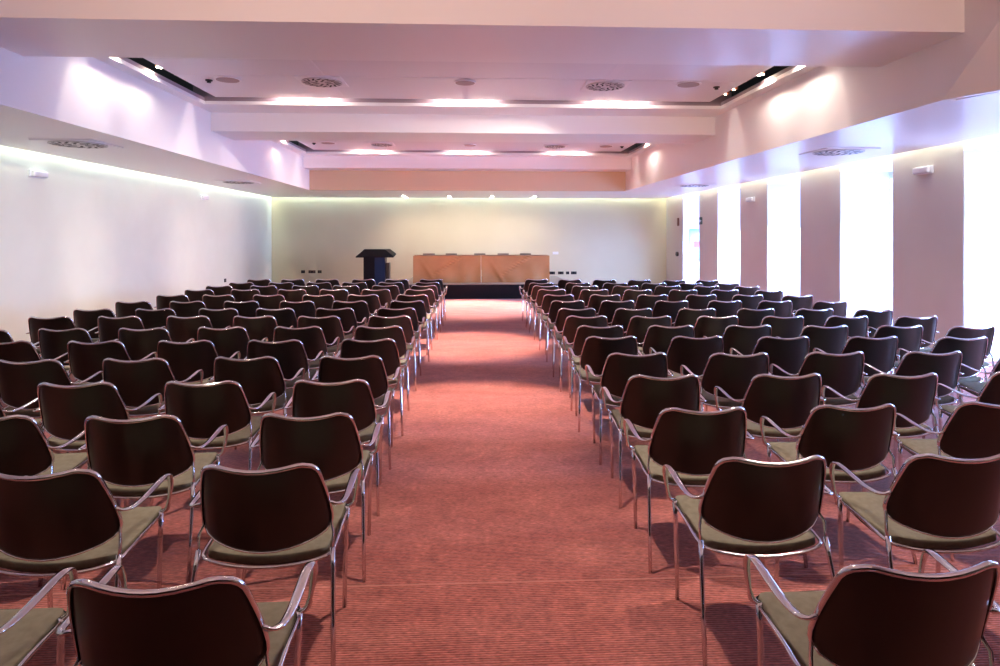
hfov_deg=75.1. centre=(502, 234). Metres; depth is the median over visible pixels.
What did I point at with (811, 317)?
chair
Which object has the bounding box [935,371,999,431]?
chair
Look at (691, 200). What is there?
window
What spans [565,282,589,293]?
chair
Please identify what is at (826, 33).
ceiling
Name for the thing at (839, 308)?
chair
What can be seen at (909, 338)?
chair
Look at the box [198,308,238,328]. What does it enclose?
chair
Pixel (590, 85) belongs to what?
ceiling vent
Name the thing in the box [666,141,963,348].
wall
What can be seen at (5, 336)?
chair
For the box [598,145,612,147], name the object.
ceiling speaker
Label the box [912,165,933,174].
emergency light
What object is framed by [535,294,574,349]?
chair
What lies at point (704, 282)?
chair
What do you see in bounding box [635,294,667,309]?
chair
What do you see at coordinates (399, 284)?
chair
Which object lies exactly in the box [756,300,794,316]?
chair
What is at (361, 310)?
chair
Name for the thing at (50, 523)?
chair
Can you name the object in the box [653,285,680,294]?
chair
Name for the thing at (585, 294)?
chair
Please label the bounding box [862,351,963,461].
chair
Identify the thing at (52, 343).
chair
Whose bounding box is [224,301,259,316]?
chair
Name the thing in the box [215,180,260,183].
ceiling vent
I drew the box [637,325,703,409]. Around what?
chair
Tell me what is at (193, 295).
chair
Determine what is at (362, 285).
chair
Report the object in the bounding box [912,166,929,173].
diffuser
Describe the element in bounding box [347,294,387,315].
chair
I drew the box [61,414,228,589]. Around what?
chair
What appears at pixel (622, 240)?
wall
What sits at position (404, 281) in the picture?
chair
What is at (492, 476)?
floor
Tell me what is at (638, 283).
chair
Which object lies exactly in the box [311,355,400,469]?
chair
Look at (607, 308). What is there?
chair
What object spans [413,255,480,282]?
panel
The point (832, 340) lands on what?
chair
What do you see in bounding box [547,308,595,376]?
chair
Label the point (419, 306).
chair
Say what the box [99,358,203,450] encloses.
chair
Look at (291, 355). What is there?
chair
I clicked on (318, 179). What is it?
ceiling
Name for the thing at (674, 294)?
chair
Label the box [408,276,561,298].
stage
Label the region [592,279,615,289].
chair
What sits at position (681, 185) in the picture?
ceiling vent
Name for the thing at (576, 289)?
chair
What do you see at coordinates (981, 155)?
window
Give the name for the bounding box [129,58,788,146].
ceiling
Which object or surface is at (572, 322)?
chair
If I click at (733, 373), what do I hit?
chair
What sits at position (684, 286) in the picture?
chair
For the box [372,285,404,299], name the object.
chair
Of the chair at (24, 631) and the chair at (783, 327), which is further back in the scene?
the chair at (783, 327)
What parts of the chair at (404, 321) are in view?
backrest, frame, leg, armrest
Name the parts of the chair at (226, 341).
backrest, frame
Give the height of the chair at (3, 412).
0.789 m
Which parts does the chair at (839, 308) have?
backrest, frame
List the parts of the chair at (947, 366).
armrest, backrest, frame, seat, seat frame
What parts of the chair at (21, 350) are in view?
backrest, frame, armrest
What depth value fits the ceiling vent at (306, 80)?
8.61 m
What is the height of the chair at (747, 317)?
0.789 m
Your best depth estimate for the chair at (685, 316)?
7.44 m
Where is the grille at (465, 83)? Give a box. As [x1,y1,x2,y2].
[456,81,474,85]
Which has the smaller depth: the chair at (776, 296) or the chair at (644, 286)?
the chair at (776, 296)
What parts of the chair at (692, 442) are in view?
leg, armrest, leg, seat frame, seat, frame, backrest, armrest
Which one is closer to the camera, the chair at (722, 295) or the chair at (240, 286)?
the chair at (722, 295)
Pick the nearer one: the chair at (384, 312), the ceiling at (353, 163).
the chair at (384, 312)
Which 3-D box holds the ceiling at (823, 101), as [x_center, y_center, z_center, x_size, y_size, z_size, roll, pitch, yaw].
[3.592,-1.575,11.521,0.120,0.810,11.770,0,0,-3]
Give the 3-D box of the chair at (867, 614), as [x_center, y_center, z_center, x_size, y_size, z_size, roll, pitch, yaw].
[1.071,1.228,1.896,0.611,0.789,0.556,0,0,-3]
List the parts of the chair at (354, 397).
armrest, backrest, frame, seat, leg, leg, armrest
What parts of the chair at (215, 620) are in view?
armrest, frame, backrest, seat, seat frame, armrest, leg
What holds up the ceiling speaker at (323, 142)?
attached to the ceiling at (340, 145)
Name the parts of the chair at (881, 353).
armrest, frame, backrest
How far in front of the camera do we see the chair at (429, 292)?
10.09 m
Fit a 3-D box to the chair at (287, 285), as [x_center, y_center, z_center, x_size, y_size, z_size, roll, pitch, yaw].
[-3.960,1.228,11.776,0.611,0.789,0.556,0,0,-2]
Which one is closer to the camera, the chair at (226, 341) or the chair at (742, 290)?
the chair at (226, 341)
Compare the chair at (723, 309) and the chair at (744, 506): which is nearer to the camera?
the chair at (744, 506)
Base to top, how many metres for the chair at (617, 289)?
0.789 m
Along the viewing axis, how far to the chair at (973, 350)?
5.37 m
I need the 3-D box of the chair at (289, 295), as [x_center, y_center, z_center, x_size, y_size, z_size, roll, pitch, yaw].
[-3.286,1.228,10.287,0.611,0.789,0.556,0,0,-4]
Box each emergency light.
[28,169,47,178]
[200,195,208,199]
[746,197,754,201]
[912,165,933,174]
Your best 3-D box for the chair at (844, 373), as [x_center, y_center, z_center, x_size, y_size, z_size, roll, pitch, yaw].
[2.388,1.228,4.903,0.611,0.789,0.556,0,0,-3]
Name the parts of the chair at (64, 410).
seat frame, frame, backrest, seat, armrest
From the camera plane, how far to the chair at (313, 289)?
10.83 m
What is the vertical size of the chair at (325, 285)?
0.789 m
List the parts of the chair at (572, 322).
armrest, leg, leg, seat, frame, backrest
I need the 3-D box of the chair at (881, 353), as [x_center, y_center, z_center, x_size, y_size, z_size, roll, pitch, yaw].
[3.065,1.228,5.616,0.611,0.789,0.556,0,0,-3]
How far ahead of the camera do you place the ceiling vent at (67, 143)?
8.13 m
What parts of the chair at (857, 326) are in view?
frame, backrest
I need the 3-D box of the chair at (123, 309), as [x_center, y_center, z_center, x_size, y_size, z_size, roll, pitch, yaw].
[-4.712,1.228,8.466,0.611,0.789,0.556,0,0,-2]
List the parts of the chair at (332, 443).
leg, armrest, frame, backrest, seat, seat frame, leg, leg, armrest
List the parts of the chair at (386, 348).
backrest, frame, seat, seat frame, leg, leg, armrest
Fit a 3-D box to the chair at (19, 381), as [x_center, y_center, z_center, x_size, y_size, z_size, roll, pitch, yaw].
[-3.224,1.228,4.603,0.611,0.789,0.556,0,0,-3]
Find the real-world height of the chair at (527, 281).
0.789 m
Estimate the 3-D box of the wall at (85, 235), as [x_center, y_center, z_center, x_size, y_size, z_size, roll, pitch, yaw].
[-6.815,0.020,8.483,0.200,3.200,24.000,0,0,-3]
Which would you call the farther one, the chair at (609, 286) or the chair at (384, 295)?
the chair at (609, 286)
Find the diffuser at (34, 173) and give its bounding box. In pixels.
[31,170,47,177]
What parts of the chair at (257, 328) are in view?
backrest, frame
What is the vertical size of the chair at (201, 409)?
0.789 m
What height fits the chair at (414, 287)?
0.789 m
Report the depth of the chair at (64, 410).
3.71 m
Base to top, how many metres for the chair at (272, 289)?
0.789 m
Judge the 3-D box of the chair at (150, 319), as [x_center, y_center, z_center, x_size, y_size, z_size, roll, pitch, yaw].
[-3.991,1.228,7.640,0.611,0.789,0.556,0,0,-3]
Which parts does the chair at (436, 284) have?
backrest, frame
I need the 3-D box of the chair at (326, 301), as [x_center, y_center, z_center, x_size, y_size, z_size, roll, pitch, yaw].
[-2.619,1.228,9.388,0.611,0.789,0.556,0,0,-2]
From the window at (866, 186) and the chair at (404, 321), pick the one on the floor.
the chair at (404, 321)
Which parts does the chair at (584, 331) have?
armrest, leg, leg, seat, frame, backrest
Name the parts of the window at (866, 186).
pane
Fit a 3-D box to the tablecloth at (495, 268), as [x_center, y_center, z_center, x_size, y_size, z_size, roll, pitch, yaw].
[0.312,0.886,17.222,1.767,0.698,0.732,0,0,-3]
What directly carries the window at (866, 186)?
in the wall at (928, 209)
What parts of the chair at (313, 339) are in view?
backrest, frame, seat, armrest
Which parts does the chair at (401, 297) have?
frame, backrest, leg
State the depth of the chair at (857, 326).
6.74 m
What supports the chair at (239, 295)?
on the floor
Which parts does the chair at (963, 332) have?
frame, backrest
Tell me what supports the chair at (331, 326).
on the floor
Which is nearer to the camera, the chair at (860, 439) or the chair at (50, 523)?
the chair at (50, 523)
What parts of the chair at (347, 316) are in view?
backrest, frame, armrest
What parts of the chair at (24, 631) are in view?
seat, armrest, seat frame, leg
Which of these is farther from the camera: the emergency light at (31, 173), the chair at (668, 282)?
the chair at (668, 282)
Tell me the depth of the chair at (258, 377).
4.50 m
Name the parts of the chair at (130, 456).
leg, armrest, frame, backrest, seat, seat frame, leg, armrest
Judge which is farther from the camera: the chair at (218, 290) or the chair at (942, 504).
the chair at (218, 290)
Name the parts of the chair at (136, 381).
backrest, frame, seat, seat frame, armrest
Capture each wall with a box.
[0,145,271,346]
[272,197,665,285]
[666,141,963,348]
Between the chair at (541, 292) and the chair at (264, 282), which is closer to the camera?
the chair at (541, 292)
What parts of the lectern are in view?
panel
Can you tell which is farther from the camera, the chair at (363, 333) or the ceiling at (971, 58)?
the chair at (363, 333)
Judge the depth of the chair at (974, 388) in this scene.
5.04 m
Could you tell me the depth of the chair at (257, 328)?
6.75 m
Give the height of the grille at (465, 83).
0.008 m
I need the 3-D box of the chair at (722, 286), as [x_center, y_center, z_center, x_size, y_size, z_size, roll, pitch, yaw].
[3.905,1.228,11.563,0.611,0.789,0.556,0,0,-3]
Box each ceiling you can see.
[0,0,963,66]
[0,47,308,189]
[0,91,999,198]
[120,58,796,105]
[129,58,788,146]
[211,113,714,142]
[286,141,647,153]
[303,156,630,171]
[309,170,624,190]
[625,41,955,190]
[943,0,999,99]
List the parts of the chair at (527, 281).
backrest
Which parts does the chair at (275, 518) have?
armrest, leg, leg, frame, backrest, seat frame, seat, leg, armrest, leg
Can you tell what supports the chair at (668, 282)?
on the floor
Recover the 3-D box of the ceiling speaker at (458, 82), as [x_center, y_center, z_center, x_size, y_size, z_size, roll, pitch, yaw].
[-0.510,-2.051,8.756,0.300,0.018,0.300,0,0,-3]
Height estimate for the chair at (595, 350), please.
0.789 m
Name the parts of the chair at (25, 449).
backrest, frame, leg, seat, armrest, seat frame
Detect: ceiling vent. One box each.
[29,139,123,147]
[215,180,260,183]
[293,75,348,86]
[368,142,394,146]
[542,144,567,148]
[580,80,631,90]
[674,184,714,186]
[799,147,880,155]
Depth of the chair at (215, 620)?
1.60 m
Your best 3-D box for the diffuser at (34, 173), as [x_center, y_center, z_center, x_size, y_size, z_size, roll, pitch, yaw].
[-6.701,-0.880,9.409,0.055,0.090,0.310,0,0,-3]
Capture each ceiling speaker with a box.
[214,76,241,82]
[320,141,335,143]
[454,79,475,85]
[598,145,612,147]
[676,81,700,87]
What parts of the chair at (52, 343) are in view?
backrest, frame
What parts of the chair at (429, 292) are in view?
backrest, frame, leg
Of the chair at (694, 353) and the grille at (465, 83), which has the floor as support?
the chair at (694, 353)
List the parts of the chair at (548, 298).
leg, backrest, frame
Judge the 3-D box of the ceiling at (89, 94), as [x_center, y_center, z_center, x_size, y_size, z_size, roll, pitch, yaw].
[-4.601,-1.575,6.797,0.120,0.810,20.420,0,0,-3]
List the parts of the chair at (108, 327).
backrest, frame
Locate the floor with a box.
[0,285,999,665]
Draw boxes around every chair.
[0,329,42,359]
[0,340,70,418]
[0,359,102,452]
[0,397,43,432]
[0,414,90,586]
[0,468,173,607]
[0,567,77,665]
[25,316,99,381]
[33,382,162,506]
[35,328,118,369]
[55,561,317,665]
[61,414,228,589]
[64,340,157,385]
[73,308,115,341]
[95,316,166,341]
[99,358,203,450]
[115,301,152,317]
[118,327,194,360]
[135,308,176,328]
[149,340,240,416]
[149,380,276,505]
[154,294,189,309]
[166,315,230,341]
[169,301,206,316]
[184,289,214,301]
[189,463,360,665]
[197,326,267,358]
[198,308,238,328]
[202,294,235,309]
[203,356,304,452]
[206,285,232,295]
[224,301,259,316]
[229,282,253,289]
[231,289,260,301]
[233,315,293,341]
[242,412,382,581]
[244,339,323,415]
[247,279,270,285]
[250,285,277,295]
[253,294,285,308]
[255,308,296,327]
[268,282,293,289]
[272,326,339,368]
[277,289,306,301]
[279,300,315,318]
[281,279,305,285]
[284,379,391,515]
[292,285,319,295]
[297,315,354,353]
[302,294,334,308]
[306,282,331,290]
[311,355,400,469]
[315,279,339,288]
[315,307,366,338]
[319,289,348,301]
[332,285,360,294]
[332,300,377,325]
[335,338,409,435]
[342,282,367,291]
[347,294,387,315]
[352,279,375,289]
[352,325,414,410]
[361,289,396,307]
[367,315,421,390]
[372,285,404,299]
[377,307,424,375]
[378,282,404,293]
[385,279,410,290]
[389,300,432,361]
[396,294,435,349]
[405,289,439,339]
[411,285,442,331]
[415,282,444,325]
[419,279,447,319]
[519,279,547,320]
[523,282,553,326]
[526,285,558,332]
[530,289,565,339]
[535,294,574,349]
[541,300,584,361]
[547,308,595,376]
[553,315,608,391]
[557,279,580,288]
[563,325,624,410]
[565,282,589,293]
[566,285,598,299]
[568,336,642,431]
[574,289,608,308]
[585,294,620,315]
[585,352,673,464]
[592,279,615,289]
[596,300,634,325]
[602,282,627,294]
[602,374,706,508]
[608,308,652,335]
[611,285,638,299]
[621,289,651,302]
[623,406,765,573]
[624,315,671,351]
[627,279,650,289]
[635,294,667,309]
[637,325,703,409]
[640,283,666,294]
[649,335,724,411]
[652,300,688,326]
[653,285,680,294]
[662,280,684,285]
[662,455,834,665]
[668,289,697,301]
[672,308,715,326]
[678,315,738,337]
[679,283,702,289]
[680,352,780,461]
[685,294,716,308]
[693,285,719,294]
[696,280,718,285]
[703,324,771,409]
[706,300,741,316]
[710,289,738,301]
[714,373,836,504]
[715,283,738,289]
[730,336,808,376]
[731,294,762,309]
[733,286,759,295]
[735,308,774,326]
[743,549,999,665]
[754,290,782,301]
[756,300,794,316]
[760,315,803,337]
[760,403,917,567]
[770,351,867,406]
[776,325,855,394]
[781,295,812,316]
[792,301,848,316]
[794,308,833,326]
[804,315,870,338]
[813,336,899,383]
[821,372,940,491]
[829,453,999,572]
[848,325,934,409]
[853,309,892,337]
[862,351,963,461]
[867,316,938,373]
[894,401,999,561]
[897,336,988,431]
[922,326,995,398]
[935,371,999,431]
[957,358,999,404]
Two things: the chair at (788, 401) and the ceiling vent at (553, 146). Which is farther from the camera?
the ceiling vent at (553, 146)
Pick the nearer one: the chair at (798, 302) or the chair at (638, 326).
the chair at (638, 326)
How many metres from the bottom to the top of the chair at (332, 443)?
0.789 m
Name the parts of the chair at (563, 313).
armrest, leg, leg, seat, frame, backrest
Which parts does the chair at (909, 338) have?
frame, backrest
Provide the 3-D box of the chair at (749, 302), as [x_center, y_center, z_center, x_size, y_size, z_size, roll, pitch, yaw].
[3.454,1.228,9.389,0.611,0.789,0.556,0,0,-3]
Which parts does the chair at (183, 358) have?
backrest, frame, seat, armrest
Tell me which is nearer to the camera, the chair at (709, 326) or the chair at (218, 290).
the chair at (709, 326)
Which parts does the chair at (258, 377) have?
backrest, frame, seat frame, seat, armrest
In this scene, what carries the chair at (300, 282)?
on the floor
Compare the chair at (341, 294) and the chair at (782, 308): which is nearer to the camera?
the chair at (782, 308)
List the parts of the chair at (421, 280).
backrest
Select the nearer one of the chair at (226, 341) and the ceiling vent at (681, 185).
the chair at (226, 341)
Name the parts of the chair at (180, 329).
frame, backrest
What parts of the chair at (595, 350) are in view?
armrest, leg, leg, seat frame, seat, frame, backrest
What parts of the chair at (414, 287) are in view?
backrest, frame, leg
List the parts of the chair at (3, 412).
frame, armrest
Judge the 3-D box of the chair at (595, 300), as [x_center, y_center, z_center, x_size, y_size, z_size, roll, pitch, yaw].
[1.440,1.228,9.412,0.611,0.789,0.556,0,0,-2]
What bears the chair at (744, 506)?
on the floor
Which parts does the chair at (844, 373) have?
armrest, frame, backrest, seat, seat frame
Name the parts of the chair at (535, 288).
leg, backrest, frame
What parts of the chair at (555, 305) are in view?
armrest, leg, leg, frame, backrest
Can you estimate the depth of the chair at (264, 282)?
12.34 m
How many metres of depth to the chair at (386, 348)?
5.27 m
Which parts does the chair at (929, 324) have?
armrest, backrest, frame, seat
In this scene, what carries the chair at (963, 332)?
on the floor
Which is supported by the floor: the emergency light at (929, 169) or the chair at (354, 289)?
the chair at (354, 289)
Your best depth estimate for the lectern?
16.75 m
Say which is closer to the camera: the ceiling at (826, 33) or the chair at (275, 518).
the chair at (275, 518)
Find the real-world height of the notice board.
0.950 m
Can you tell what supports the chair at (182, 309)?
on the floor
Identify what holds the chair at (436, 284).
on the floor
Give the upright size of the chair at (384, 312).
0.789 m
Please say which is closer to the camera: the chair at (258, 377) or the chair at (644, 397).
the chair at (644, 397)
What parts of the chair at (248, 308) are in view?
frame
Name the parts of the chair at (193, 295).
frame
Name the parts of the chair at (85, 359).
frame, backrest, armrest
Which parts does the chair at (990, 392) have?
leg, seat, armrest, frame, backrest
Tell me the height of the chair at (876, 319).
0.789 m
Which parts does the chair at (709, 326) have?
backrest, frame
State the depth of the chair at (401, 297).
9.20 m
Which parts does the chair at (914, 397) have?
armrest, leg, frame, backrest, seat, seat frame, leg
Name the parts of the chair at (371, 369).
armrest, backrest, frame, seat, seat frame, leg, leg, armrest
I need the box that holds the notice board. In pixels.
[690,229,698,260]
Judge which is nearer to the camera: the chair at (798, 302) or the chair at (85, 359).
the chair at (85, 359)
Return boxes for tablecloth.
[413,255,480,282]
[481,255,549,282]
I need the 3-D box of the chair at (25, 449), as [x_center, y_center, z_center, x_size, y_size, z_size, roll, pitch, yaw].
[-2.428,1.228,3.250,0.611,0.789,0.556,0,0,-3]
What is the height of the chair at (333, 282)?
0.789 m
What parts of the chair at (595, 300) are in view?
frame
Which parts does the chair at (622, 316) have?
frame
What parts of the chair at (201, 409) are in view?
armrest, backrest, frame, seat, seat frame, leg, armrest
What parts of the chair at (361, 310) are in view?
frame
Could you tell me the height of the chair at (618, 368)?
0.789 m
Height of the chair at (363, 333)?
0.789 m
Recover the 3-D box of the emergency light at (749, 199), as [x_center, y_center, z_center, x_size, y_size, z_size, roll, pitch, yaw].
[5.562,-0.800,14.633,0.085,0.110,0.340,0,0,-3]
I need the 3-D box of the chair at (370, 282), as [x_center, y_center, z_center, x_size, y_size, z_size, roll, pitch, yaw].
[-2.667,1.228,12.589,0.611,0.789,0.556,0,0,-2]
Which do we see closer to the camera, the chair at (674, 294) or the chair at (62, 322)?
the chair at (62, 322)
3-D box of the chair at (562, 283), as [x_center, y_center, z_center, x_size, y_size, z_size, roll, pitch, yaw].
[1.256,1.228,12.527,0.611,0.789,0.556,0,0,-3]
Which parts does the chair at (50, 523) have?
leg, backrest, frame, seat, seat frame, leg, armrest, leg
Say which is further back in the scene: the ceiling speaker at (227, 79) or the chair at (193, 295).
the chair at (193, 295)
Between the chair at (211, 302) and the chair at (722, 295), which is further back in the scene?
the chair at (722, 295)
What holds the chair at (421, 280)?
on the floor
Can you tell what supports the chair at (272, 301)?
on the floor
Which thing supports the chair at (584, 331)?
on the floor
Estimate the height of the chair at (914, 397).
0.789 m
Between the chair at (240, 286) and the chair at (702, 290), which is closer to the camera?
the chair at (702, 290)
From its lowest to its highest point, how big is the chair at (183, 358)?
0.789 m
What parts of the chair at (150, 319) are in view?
frame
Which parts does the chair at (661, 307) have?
frame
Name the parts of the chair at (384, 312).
backrest, frame, leg, armrest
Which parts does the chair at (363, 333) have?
backrest, frame, seat, leg, armrest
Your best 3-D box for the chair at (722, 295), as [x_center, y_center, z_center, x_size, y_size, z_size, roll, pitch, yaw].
[3.413,1.228,10.228,0.611,0.789,0.556,0,0,-2]
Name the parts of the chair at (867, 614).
leg, armrest, seat, seat frame, backrest, frame, armrest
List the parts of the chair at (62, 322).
backrest, frame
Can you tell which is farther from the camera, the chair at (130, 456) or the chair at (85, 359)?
the chair at (85, 359)
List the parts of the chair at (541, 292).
leg, frame, backrest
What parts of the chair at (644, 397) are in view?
leg, armrest, leg, seat frame, seat, frame, backrest, armrest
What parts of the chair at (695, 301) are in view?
frame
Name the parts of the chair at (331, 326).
backrest, frame, seat, armrest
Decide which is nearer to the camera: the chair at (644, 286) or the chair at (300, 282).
the chair at (644, 286)
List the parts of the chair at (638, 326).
frame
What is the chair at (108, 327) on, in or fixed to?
on the floor
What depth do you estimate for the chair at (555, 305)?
8.35 m
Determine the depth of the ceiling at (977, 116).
9.57 m
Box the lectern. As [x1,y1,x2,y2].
[356,249,395,284]
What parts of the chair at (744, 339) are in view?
backrest, frame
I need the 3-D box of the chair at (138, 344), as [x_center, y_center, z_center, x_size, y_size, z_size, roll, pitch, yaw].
[-3.276,1.228,6.102,0.611,0.789,0.556,0,0,-3]
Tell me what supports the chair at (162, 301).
on the floor
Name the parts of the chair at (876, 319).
frame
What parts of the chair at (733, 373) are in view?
armrest, seat frame, seat, frame, backrest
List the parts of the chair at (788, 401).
armrest, seat, seat frame, backrest, frame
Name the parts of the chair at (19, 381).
seat, seat frame, backrest, frame, armrest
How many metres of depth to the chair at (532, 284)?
11.46 m
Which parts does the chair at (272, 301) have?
frame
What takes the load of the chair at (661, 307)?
on the floor
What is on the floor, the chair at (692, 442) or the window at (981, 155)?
the chair at (692, 442)
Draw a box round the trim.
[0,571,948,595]
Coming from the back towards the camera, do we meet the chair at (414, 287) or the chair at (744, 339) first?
the chair at (414, 287)
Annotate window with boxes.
[683,192,698,283]
[718,184,739,285]
[767,172,799,295]
[840,155,892,325]
[963,134,999,360]
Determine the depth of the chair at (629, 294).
10.02 m
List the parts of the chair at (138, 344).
backrest, frame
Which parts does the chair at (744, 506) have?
leg, armrest, leg, seat, seat frame, backrest, frame, leg, leg, armrest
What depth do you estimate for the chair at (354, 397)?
3.78 m
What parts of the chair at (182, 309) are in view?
frame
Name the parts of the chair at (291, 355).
backrest, frame, seat, armrest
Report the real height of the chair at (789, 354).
0.789 m
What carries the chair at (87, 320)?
on the floor
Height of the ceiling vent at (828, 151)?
0.028 m
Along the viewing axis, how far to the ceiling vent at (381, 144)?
14.60 m
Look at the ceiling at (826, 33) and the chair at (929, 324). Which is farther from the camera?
the chair at (929, 324)
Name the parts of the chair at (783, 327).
frame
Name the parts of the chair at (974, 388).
seat frame, seat, armrest, frame, backrest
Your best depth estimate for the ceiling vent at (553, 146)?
14.93 m
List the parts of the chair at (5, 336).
backrest, frame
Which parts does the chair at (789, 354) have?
armrest, frame, backrest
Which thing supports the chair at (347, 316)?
on the floor
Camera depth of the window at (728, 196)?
16.68 m
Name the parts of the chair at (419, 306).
backrest, frame, leg, armrest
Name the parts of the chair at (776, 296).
frame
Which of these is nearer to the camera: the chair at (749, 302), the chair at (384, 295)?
the chair at (749, 302)
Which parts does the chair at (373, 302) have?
frame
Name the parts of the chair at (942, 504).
leg, armrest, leg, seat, seat frame, leg, frame, backrest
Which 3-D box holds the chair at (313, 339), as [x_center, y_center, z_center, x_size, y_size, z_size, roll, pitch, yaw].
[-1.899,1.228,6.199,0.611,0.789,0.556,0,0,-3]
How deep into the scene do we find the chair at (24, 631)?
1.92 m
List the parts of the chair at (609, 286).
frame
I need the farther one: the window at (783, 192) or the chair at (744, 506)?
the window at (783, 192)
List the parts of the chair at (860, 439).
leg, armrest, leg, seat, seat frame, backrest, frame, leg, leg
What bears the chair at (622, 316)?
on the floor
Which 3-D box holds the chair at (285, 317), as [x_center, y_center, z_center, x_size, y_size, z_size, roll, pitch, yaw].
[-2.632,1.228,7.685,0.611,0.789,0.556,0,0,-2]
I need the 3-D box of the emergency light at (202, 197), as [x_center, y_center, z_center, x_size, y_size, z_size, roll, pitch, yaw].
[-6.997,-0.880,15.252,0.085,0.110,0.340,0,0,-3]
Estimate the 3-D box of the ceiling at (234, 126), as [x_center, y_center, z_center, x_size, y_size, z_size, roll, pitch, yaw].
[-0.604,-1.830,11.219,8.290,0.300,1.030,0,0,-3]
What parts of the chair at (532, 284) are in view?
backrest, frame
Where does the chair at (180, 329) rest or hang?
on the floor
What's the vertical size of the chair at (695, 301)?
0.789 m
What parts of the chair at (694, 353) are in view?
armrest, seat, backrest, frame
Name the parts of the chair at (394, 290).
frame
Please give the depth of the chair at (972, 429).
3.30 m
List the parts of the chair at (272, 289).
frame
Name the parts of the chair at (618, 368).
leg, armrest, leg, seat frame, seat, backrest, frame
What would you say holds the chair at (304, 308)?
on the floor
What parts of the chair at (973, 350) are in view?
armrest, backrest, frame, seat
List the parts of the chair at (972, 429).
leg, seat frame, armrest, seat, leg, frame, backrest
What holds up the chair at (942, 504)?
on the floor
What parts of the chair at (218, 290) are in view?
frame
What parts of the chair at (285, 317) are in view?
frame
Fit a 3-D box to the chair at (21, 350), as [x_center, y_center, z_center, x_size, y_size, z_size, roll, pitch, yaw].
[-3.973,1.228,5.378,0.611,0.789,0.556,0,0,-2]
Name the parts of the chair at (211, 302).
frame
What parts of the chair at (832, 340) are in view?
frame, backrest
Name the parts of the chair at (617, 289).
frame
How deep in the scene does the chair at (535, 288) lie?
10.81 m
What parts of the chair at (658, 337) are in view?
backrest, frame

